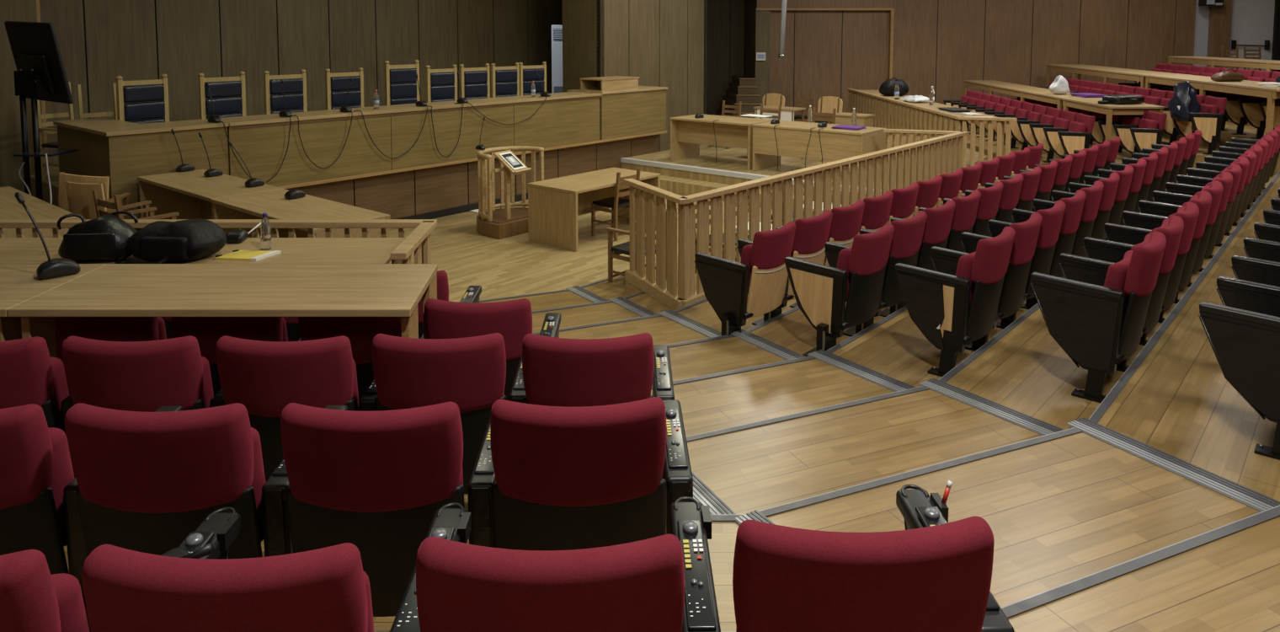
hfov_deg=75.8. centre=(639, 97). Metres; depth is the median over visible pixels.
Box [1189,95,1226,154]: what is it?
seat
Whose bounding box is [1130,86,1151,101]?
seat
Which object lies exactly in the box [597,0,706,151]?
wall
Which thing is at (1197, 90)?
seat
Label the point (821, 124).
gooseneck microphone
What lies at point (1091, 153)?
seat
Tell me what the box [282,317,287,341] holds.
seat cushion
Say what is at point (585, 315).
floor
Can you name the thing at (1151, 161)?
seat
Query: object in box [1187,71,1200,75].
seat cushion
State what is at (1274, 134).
seat
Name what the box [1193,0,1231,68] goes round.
wall
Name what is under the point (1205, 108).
seat cushion
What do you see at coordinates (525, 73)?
chair
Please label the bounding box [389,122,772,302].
floor
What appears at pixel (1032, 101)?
seat
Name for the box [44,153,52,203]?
power cable
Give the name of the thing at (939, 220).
seat
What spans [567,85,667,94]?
countertop
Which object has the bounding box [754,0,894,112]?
trim
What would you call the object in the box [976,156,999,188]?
seat
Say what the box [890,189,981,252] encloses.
seat
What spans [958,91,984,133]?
seat
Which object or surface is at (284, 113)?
gooseneck microphone
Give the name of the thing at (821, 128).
microphone cable
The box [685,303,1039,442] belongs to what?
trim
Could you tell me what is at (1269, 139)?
seat
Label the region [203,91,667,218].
bench
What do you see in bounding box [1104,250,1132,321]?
seat cushion
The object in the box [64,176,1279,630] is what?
floor
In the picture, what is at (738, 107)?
wooden chair
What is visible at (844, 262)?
seat cushion
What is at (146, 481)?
seat
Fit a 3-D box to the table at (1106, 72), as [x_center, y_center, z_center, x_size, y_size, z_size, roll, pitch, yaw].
[10.977,-0.121,19.353,0.937,1.100,6.222,1,4,9]
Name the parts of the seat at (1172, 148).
panel, armrest, backrest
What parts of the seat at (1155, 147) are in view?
panel, armrest, armrest, backrest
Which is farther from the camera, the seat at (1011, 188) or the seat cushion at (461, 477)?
the seat at (1011, 188)
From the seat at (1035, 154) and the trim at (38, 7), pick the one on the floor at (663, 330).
the seat at (1035, 154)
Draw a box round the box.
[579,75,639,91]
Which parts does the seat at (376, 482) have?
backrest, panel, armrest, control panel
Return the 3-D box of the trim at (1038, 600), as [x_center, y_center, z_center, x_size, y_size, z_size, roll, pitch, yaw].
[2.552,1.460,5.411,19.593,0.036,3.924,-2,5,-28]
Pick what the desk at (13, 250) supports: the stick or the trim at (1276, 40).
the stick
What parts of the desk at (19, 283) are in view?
leg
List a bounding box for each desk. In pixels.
[0,186,79,237]
[0,237,405,264]
[0,263,106,341]
[7,263,437,357]
[53,117,229,218]
[137,168,282,218]
[210,188,390,237]
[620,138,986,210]
[669,114,771,170]
[752,119,886,182]
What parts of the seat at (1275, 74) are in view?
backrest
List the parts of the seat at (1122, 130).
armrest, panel, leg, backrest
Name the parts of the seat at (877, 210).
backrest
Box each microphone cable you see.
[216,121,252,178]
[266,115,291,181]
[291,110,352,169]
[353,104,427,158]
[424,102,463,157]
[461,96,546,124]
[713,119,719,163]
[773,124,779,170]
[805,127,815,167]
[818,128,824,164]
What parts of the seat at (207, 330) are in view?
backrest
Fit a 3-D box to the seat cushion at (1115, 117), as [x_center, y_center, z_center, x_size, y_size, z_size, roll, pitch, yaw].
[8.482,0.479,14.701,0.162,0.399,0.460,0,4,6]
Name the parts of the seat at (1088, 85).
backrest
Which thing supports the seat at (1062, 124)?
on the floor at (897, 349)
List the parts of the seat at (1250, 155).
panel, armrest, backrest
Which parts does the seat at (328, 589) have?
backrest, control panel, armrest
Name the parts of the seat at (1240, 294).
armrest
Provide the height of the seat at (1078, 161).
0.897 m
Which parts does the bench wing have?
panel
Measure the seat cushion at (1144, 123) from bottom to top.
0.399 m
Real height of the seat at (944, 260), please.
0.895 m
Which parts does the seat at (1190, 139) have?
panel, armrest, backrest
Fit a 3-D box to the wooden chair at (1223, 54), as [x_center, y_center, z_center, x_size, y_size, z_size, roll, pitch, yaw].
[15.631,-0.889,21.620,0.436,0.930,0.488,0,4,0]
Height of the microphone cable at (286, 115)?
0.777 m
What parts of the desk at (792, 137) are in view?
panel, panel, panel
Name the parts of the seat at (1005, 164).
backrest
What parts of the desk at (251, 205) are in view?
panel, panel, panel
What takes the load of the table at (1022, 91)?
on the floor at (1026, 371)
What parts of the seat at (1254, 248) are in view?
armrest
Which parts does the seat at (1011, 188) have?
armrest, backrest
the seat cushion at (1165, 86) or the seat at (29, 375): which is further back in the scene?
the seat cushion at (1165, 86)
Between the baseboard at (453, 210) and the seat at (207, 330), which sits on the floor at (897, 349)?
the seat at (207, 330)
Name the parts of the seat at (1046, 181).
armrest, backrest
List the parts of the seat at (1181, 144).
panel, armrest, backrest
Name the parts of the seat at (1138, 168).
panel, armrest, backrest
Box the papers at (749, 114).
[740,113,772,117]
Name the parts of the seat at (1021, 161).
backrest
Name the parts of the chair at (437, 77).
post, rail, post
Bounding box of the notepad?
[214,249,281,261]
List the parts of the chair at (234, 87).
post, rail, post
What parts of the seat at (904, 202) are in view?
backrest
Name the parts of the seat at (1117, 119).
armrest, panel, leg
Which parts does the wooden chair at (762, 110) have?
leg, leg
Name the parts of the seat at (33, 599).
backrest, control panel, armrest, panel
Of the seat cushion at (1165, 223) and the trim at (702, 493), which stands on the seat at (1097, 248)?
the seat cushion at (1165, 223)
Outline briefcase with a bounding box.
[1102,94,1144,104]
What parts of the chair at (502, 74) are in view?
post, rail, post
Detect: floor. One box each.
[30,130,600,206]
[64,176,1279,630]
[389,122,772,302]
[464,140,1274,513]
[483,234,748,310]
[532,260,735,332]
[538,264,825,344]
[650,112,1064,436]
[668,301,890,380]
[825,117,986,161]
[1008,516,1279,631]
[1161,130,1279,175]
[1179,122,1279,157]
[1226,119,1252,126]
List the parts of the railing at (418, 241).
handrail, handrail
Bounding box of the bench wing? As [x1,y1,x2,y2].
[567,85,667,139]
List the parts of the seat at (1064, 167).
armrest, backrest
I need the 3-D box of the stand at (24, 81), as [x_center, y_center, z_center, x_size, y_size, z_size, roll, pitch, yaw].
[-6.444,0.648,8.722,0.710,1.900,0.560,0,4,0]
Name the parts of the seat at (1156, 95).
backrest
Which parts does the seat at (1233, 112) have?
armrest, panel, leg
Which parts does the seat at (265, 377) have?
backrest, armrest, panel, control panel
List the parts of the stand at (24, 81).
mount plate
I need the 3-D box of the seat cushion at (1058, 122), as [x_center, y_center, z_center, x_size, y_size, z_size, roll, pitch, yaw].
[7.011,0.555,13.684,0.162,0.399,0.460,0,4,5]
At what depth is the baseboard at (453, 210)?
12.18 m
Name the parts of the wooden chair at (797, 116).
leg, seat, leg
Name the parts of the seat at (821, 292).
armrest, panel, leg, backrest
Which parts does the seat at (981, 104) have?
panel, armrest, backrest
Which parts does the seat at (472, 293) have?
backrest, control panel, armrest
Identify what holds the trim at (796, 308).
attached to the floor at (792, 331)
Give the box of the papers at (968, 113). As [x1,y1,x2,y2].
[960,112,981,114]
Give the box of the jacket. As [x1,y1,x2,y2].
[1167,81,1200,122]
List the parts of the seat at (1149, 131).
panel, armrest, backrest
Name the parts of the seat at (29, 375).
backrest, panel, armrest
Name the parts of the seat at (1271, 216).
panel, armrest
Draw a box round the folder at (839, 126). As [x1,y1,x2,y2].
[831,124,866,130]
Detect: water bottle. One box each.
[260,213,271,250]
[373,89,379,109]
[531,80,535,96]
[807,105,812,122]
[851,107,856,125]
[894,82,899,99]
[928,85,934,104]
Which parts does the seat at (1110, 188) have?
armrest, panel, backrest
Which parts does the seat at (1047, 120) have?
panel, armrest, leg, backrest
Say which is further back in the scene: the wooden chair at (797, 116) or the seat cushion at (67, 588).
the wooden chair at (797, 116)
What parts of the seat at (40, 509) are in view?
backrest, panel, armrest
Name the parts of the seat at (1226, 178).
panel, armrest, leg, backrest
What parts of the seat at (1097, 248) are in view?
panel, armrest, leg, backrest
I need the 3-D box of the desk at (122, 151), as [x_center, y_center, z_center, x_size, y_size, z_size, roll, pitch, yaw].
[-5.843,1.098,9.676,1.790,1.620,1.245,4,6,40]
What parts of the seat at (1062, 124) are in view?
panel, armrest, backrest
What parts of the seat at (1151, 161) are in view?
panel, armrest, backrest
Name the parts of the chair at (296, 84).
post, rail, post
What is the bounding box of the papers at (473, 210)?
[469,208,478,213]
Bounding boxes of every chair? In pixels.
[37,81,74,181]
[57,171,130,218]
[64,180,151,231]
[76,82,117,119]
[92,189,179,218]
[115,74,169,123]
[197,71,246,119]
[263,69,307,114]
[325,67,364,109]
[384,59,420,105]
[425,64,457,102]
[459,63,490,99]
[490,62,519,97]
[518,61,546,95]
[591,168,640,241]
[605,208,666,282]
[693,197,736,272]
[709,100,741,149]
[734,188,772,239]
[746,104,781,154]
[754,93,784,117]
[769,180,813,226]
[793,172,841,214]
[794,91,815,122]
[800,106,836,161]
[815,96,842,123]
[821,167,858,204]
[1221,45,1249,69]
[1243,45,1261,70]
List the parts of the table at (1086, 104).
leg, leg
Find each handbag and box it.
[56,210,138,261]
[1210,68,1245,81]
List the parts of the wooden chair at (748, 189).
seat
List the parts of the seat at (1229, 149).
panel, armrest, backrest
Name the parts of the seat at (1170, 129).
backrest, panel, leg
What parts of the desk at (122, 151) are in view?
panel, panel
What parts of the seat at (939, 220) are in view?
armrest, leg, backrest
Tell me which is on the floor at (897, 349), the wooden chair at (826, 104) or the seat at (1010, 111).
the seat at (1010, 111)
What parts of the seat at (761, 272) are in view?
armrest, panel, leg, backrest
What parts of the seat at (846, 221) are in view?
leg, backrest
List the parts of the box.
lid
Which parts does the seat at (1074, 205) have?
panel, armrest, leg, backrest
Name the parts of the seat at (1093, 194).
panel, armrest, backrest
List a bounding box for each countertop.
[53,117,229,136]
[203,91,602,126]
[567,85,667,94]
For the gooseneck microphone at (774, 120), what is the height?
0.079 m
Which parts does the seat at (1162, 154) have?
panel, armrest, backrest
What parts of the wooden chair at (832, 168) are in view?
leg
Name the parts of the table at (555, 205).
panel, modesty panel, panel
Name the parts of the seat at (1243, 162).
panel, armrest, backrest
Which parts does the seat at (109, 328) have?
backrest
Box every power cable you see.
[18,161,31,195]
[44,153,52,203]
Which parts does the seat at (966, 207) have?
armrest, backrest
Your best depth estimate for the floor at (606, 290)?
8.07 m
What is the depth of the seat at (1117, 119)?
14.43 m
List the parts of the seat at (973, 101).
panel, armrest, backrest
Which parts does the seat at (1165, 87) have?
armrest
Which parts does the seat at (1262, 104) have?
armrest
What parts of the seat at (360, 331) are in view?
backrest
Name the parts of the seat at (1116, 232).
panel, armrest, leg, backrest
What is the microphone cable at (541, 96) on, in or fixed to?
hanging from the bench
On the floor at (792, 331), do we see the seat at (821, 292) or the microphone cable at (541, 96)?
the seat at (821, 292)
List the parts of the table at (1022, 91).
leg, leg, leg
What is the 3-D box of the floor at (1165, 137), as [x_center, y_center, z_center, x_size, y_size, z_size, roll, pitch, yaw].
[9.910,0.947,17.570,1.896,0.764,11.040,0,4,4]
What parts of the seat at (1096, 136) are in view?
panel, armrest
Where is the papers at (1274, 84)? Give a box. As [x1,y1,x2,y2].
[1256,81,1279,86]
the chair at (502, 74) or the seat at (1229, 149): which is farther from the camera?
the chair at (502, 74)
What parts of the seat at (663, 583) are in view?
backrest, armrest, control panel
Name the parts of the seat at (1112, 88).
backrest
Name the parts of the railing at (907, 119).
handrail, handrail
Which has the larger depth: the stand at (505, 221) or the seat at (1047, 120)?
the seat at (1047, 120)
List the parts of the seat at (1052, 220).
armrest, panel, leg, backrest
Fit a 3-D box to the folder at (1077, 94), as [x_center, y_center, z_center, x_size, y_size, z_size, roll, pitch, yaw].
[8.720,-0.037,15.992,0.483,0.056,0.596,0,4,0]
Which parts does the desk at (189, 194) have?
panel, panel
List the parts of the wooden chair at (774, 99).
panel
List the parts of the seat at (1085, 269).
armrest, panel, leg, backrest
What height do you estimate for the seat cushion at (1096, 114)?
0.399 m
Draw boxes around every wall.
[0,0,45,191]
[39,0,562,164]
[562,0,604,129]
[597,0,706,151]
[703,0,706,122]
[705,0,744,115]
[743,0,756,78]
[755,0,1196,120]
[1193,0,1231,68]
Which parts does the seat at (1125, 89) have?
backrest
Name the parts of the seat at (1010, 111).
panel, armrest, leg, backrest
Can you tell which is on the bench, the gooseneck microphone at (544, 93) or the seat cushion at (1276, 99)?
the gooseneck microphone at (544, 93)
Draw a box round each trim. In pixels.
[36,0,48,173]
[374,504,1279,631]
[479,277,607,302]
[531,290,645,313]
[532,298,707,334]
[565,285,607,302]
[608,296,656,316]
[651,305,906,389]
[657,309,721,337]
[666,305,799,347]
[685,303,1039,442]
[691,470,735,513]
[710,170,1279,521]
[730,328,805,360]
[734,509,776,524]
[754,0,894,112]
[807,349,916,391]
[919,377,1064,435]
[1066,416,1279,511]
[1271,0,1279,71]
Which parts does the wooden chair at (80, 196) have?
panel, leg, armrest, leg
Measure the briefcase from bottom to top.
0.140 m
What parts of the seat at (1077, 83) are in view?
backrest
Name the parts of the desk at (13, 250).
leg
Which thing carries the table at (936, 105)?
on the floor at (826, 118)
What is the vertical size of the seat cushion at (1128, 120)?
0.399 m
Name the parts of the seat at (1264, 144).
panel, armrest, backrest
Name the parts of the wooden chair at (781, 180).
leg, seat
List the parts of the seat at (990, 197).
armrest, backrest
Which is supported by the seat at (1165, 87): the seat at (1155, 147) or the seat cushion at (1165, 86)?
the seat cushion at (1165, 86)
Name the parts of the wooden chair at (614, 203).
leg, seat, leg, leg, leg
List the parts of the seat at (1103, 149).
backrest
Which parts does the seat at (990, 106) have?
panel, armrest, leg, backrest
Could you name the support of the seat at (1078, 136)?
on the floor at (897, 349)
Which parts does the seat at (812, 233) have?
armrest, panel, leg, backrest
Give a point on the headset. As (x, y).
(208, 548)
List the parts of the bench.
panel, panel, moulding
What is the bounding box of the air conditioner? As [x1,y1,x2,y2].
[551,24,562,93]
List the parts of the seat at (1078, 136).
panel, armrest, backrest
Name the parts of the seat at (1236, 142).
panel, armrest, panel, armrest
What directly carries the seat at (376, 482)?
on the floor at (1059, 511)
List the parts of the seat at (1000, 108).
panel, armrest, backrest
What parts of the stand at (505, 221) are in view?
rail, handrail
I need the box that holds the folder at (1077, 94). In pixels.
[1069,92,1107,97]
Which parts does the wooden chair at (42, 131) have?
leg, armrest, seat, leg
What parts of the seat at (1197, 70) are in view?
backrest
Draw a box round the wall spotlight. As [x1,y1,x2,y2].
[1198,0,1223,5]
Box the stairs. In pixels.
[716,75,762,126]
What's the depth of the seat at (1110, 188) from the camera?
7.31 m
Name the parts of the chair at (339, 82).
post, rail, post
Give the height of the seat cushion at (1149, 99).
0.399 m
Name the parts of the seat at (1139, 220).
panel, armrest, leg, backrest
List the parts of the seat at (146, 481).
backrest, panel, control panel, armrest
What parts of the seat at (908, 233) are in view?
armrest, panel, leg, backrest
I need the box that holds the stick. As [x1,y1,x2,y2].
[247,222,261,234]
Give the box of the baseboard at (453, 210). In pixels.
[395,192,527,218]
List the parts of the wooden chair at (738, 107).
leg, leg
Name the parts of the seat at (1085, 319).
armrest, panel, leg, backrest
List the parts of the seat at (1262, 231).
armrest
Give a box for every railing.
[0,218,437,263]
[624,128,968,310]
[846,88,1017,167]
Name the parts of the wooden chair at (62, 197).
panel, leg, armrest, leg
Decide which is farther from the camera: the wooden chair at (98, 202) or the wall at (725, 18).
the wall at (725, 18)
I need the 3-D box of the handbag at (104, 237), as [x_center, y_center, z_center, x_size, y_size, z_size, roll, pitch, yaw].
[-3.436,0.884,5.229,0.472,0.303,0.291,0,4,-6]
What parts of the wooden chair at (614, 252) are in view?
leg, armrest, seat, leg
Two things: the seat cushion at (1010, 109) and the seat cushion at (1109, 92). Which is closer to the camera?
the seat cushion at (1010, 109)
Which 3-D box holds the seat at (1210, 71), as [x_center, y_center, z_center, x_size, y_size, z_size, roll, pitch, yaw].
[11.708,-0.183,17.141,0.606,0.895,0.620,1,4,9]
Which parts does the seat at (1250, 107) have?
panel, armrest, leg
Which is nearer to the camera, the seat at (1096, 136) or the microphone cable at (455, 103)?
the microphone cable at (455, 103)
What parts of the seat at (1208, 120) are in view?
panel, armrest, leg, backrest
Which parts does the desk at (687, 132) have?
panel, panel, panel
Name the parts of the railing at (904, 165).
rail, handrail, rail, handrail, handrail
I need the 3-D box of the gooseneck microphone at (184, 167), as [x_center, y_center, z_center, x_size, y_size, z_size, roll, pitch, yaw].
[-5.052,0.580,9.091,0.120,0.479,0.220,4,6,39]
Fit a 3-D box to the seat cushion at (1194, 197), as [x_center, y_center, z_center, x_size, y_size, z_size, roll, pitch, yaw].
[4.344,0.995,6.503,0.162,0.399,0.460,4,6,42]
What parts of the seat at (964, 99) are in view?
panel, armrest, panel, armrest, backrest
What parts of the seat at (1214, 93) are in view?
armrest, leg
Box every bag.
[879,77,908,95]
[1049,74,1069,94]
[1275,74,1279,82]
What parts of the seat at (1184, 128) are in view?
panel, backrest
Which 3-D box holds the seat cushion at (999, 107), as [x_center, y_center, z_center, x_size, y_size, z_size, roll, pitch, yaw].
[7.250,0.340,16.541,0.162,0.399,0.460,0,4,5]
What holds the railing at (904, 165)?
on the floor at (514, 265)
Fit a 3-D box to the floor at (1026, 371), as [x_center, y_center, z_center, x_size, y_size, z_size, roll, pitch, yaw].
[1.928,1.468,11.783,23.766,0.594,13.710,-2,5,-29]
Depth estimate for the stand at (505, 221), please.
11.04 m
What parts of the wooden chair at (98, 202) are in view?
leg, leg, armrest, leg, armrest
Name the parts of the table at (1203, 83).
leg, leg, leg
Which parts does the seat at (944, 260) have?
armrest, panel, leg, backrest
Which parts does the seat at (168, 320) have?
backrest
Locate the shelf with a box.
[13,149,78,156]
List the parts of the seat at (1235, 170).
panel, armrest, backrest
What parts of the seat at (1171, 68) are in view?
backrest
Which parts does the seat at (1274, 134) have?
panel, armrest, backrest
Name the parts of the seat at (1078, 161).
backrest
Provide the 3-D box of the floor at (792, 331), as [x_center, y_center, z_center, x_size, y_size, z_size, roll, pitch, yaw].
[1.351,1.705,8.003,17.593,0.100,4.133,-2,5,-29]
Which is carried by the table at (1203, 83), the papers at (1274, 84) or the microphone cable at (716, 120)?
the papers at (1274, 84)
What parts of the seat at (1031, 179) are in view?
armrest, backrest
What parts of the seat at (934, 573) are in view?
panel, armrest, control panel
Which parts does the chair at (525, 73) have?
post, rail, post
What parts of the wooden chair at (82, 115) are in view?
leg, leg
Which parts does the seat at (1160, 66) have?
backrest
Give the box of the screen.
[4,21,73,103]
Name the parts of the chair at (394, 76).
post, rail, post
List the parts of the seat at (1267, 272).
armrest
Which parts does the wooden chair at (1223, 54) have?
leg, leg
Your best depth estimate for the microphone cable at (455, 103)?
11.85 m
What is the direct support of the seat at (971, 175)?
on the floor at (663, 330)
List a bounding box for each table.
[527,167,660,251]
[753,105,805,122]
[855,90,1006,155]
[963,80,1080,109]
[1045,64,1189,88]
[1061,97,1164,141]
[1144,74,1279,144]
[1168,56,1279,71]
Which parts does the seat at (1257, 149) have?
panel, armrest, backrest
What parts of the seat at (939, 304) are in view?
armrest, panel, leg, backrest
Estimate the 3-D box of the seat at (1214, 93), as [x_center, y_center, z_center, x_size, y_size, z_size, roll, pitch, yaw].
[10.403,0.130,14.976,0.606,0.895,0.620,1,4,8]
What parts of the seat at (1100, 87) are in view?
backrest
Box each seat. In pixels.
[0,336,75,478]
[0,403,183,631]
[0,506,240,631]
[54,316,166,394]
[61,335,223,411]
[64,402,348,608]
[81,501,471,631]
[160,316,175,338]
[171,316,301,395]
[215,335,377,481]
[280,401,495,616]
[282,316,300,341]
[298,316,423,400]
[372,332,526,494]
[416,496,720,631]
[417,270,481,338]
[424,298,561,399]
[490,396,693,549]
[522,332,674,406]
[694,221,795,335]
[732,484,1014,631]
[737,209,832,325]
[775,199,864,307]
[784,223,894,356]
[809,190,893,233]
[824,210,927,336]
[841,182,918,223]
[859,199,955,316]
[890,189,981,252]
[895,226,1015,376]
[912,175,942,216]
[917,181,1002,236]
[930,212,1042,351]
[936,168,963,207]
[942,173,1023,223]
[943,90,975,131]
[952,151,1015,183]
[957,162,981,197]
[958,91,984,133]
[960,200,1065,328]
[965,93,992,137]
[965,166,1041,223]
[969,147,1029,176]
[975,95,1002,140]
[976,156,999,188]
[984,96,1013,144]
[985,160,1057,211]
[987,189,1085,309]
[994,99,1023,148]
[1002,154,1072,201]
[1005,101,1036,150]
[1011,180,1103,256]
[1013,96,1026,101]
[1016,104,1049,157]
[1019,149,1086,191]
[1025,98,1035,103]
[1025,143,1043,170]
[1029,106,1063,162]
[1030,231,1166,402]
[1031,76,1055,89]
[1032,172,1119,257]
[1034,100,1045,106]
[1034,144,1098,183]
[1042,110,1078,157]
[1045,101,1056,108]
[1048,140,1109,176]
[1051,165,1133,257]
[1057,112,1095,154]
[1059,215,1183,372]
[1061,136,1120,170]
[1064,77,1074,85]
[1067,106,1080,112]
[1068,79,1085,92]
[1068,158,1146,225]
[1077,80,1097,92]
[1079,109,1093,143]
[1082,202,1199,345]
[1083,152,1157,212]
[1089,81,1109,94]
[1091,112,1106,143]
[1097,147,1168,201]
[1098,114,1129,152]
[1102,83,1122,95]
[1104,190,1211,323]
[1109,142,1178,191]
[1113,110,1148,157]
[1115,85,1136,95]
[1118,81,1151,86]
[1121,138,1186,182]
[1122,180,1223,303]
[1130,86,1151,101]
[1130,110,1167,153]
[1132,133,1194,180]
[1134,63,1167,83]
[1138,171,1233,286]
[1141,129,1202,175]
[1143,88,1168,105]
[1150,83,1163,89]
[1152,163,1242,271]
[1155,84,1173,90]
[1159,90,1179,144]
[1162,64,1180,73]
[1164,156,1249,258]
[1172,94,1205,137]
[1173,64,1193,74]
[1176,150,1257,246]
[1186,144,1263,235]
[1187,65,1207,75]
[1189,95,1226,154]
[1195,88,1209,95]
[1195,139,1269,226]
[1198,301,1279,459]
[1200,66,1221,76]
[1204,134,1274,217]
[1205,90,1228,130]
[1211,130,1279,209]
[1216,275,1279,317]
[1218,92,1247,134]
[1218,127,1279,202]
[1221,67,1237,72]
[1225,123,1279,195]
[1231,254,1279,287]
[1237,69,1254,79]
[1237,95,1265,138]
[1243,236,1279,262]
[1247,69,1273,81]
[1253,222,1279,242]
[1258,97,1279,129]
[1263,208,1279,225]
[1265,71,1279,82]
[1270,197,1279,210]
[1277,187,1279,198]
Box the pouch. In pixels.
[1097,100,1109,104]
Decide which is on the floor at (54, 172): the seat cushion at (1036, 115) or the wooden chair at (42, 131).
the wooden chair at (42, 131)
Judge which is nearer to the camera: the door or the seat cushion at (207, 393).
the seat cushion at (207, 393)
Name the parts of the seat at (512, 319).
backrest, control panel, armrest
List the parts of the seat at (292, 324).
backrest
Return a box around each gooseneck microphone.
[14,192,80,279]
[170,128,194,171]
[198,132,223,176]
[206,81,221,122]
[225,229,248,243]
[227,139,264,186]
[278,79,292,117]
[284,189,305,199]
[339,78,352,111]
[415,73,426,106]
[456,71,468,103]
[475,117,485,149]
[534,68,550,96]
[694,113,703,117]
[770,118,779,123]
[817,122,826,127]
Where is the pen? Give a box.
[941,480,952,502]
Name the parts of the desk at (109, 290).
leg, leg, leg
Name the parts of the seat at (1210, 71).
backrest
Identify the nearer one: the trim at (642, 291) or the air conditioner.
the trim at (642, 291)
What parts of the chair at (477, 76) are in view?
post, rail, post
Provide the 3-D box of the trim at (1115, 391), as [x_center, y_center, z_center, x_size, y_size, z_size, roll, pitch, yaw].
[2.199,1.503,6.184,18.925,0.036,3.752,-2,5,-28]
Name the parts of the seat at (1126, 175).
panel, armrest, backrest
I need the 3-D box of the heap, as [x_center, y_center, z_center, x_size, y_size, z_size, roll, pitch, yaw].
[5.551,0.030,16.562,0.439,0.136,0.571,-1,4,-11]
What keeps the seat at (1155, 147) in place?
on the floor at (897, 349)
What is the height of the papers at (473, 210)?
0.012 m
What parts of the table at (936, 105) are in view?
leg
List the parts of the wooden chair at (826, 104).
leg, panel, leg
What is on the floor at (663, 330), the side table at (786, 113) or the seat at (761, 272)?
the seat at (761, 272)
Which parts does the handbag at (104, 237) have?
handle, handle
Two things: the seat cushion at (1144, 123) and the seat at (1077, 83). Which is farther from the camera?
the seat at (1077, 83)
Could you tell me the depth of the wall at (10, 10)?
10.56 m
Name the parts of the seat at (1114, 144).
backrest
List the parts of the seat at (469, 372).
backrest, armrest, panel, control panel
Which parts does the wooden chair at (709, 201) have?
seat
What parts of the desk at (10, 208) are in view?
panel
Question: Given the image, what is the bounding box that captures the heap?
[900,95,929,102]
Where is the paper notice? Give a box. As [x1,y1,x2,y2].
[756,52,765,60]
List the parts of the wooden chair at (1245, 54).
leg, leg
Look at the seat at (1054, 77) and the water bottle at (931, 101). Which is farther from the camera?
the seat at (1054, 77)
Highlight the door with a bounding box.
[1227,0,1274,70]
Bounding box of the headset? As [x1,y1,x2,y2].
[161,542,213,558]
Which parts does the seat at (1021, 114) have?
armrest, panel, leg, backrest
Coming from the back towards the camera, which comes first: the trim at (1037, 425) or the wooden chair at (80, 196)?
the wooden chair at (80, 196)
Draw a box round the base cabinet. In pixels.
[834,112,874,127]
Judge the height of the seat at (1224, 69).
0.895 m
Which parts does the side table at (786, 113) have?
panel, leg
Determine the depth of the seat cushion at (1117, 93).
16.17 m
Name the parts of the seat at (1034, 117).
armrest, panel, backrest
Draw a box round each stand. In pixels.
[13,69,78,200]
[476,145,543,239]
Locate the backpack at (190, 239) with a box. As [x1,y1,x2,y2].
[115,218,226,263]
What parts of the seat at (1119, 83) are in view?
armrest, armrest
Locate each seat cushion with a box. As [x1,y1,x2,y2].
[48,426,74,545]
[50,357,69,429]
[50,572,89,631]
[157,316,166,339]
[201,356,213,408]
[250,426,265,541]
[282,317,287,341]
[352,358,358,410]
[363,570,374,631]
[459,468,463,485]
[740,244,751,293]
[836,247,851,301]
[955,250,975,311]
[960,95,970,101]
[968,96,978,104]
[976,99,987,106]
[985,101,997,109]
[994,103,1007,111]
[1004,106,1018,114]
[1015,108,1029,117]
[1027,111,1042,120]
[1040,114,1055,123]
[1053,117,1070,127]
[1067,121,1086,132]
[1068,85,1079,91]
[1077,85,1090,92]
[1079,109,1093,115]
[1089,87,1103,94]
[1093,112,1106,117]
[1102,89,1115,95]
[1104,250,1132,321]
[1112,114,1123,121]
[1115,91,1130,95]
[1121,115,1140,124]
[1130,233,1151,250]
[1138,118,1157,128]
[1143,96,1161,104]
[1150,83,1163,86]
[1150,218,1169,233]
[1151,68,1162,71]
[1159,98,1170,106]
[1162,69,1174,73]
[1163,84,1173,88]
[1167,205,1184,218]
[1173,69,1187,74]
[1181,194,1198,206]
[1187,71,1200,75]
[1194,185,1210,195]
[1199,103,1217,113]
[1200,72,1214,76]
[1205,176,1220,185]
[1208,90,1226,94]
[1226,92,1245,96]
[1244,95,1265,99]
[1247,76,1264,81]
[1265,78,1276,82]
[1265,97,1279,101]
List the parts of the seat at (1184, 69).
backrest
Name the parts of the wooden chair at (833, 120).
leg, leg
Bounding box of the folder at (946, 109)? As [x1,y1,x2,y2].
[937,106,971,111]
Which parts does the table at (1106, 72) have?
leg, leg, leg, leg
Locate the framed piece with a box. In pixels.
[498,151,526,170]
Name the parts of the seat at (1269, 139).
panel, armrest, backrest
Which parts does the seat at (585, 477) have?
backrest, panel, control panel, armrest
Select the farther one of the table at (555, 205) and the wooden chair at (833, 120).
the wooden chair at (833, 120)
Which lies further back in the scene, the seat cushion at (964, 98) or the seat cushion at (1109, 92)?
the seat cushion at (964, 98)
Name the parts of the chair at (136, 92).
post, rail, post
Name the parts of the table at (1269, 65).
leg, leg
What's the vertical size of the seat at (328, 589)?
0.892 m
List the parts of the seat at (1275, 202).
panel, armrest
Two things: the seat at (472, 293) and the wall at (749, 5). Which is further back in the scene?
the wall at (749, 5)
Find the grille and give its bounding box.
[554,85,562,92]
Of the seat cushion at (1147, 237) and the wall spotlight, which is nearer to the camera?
the seat cushion at (1147, 237)
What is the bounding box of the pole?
[778,0,786,58]
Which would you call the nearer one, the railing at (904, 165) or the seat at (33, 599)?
the seat at (33, 599)
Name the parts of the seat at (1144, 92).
backrest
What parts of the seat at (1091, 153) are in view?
backrest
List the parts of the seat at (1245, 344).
armrest, leg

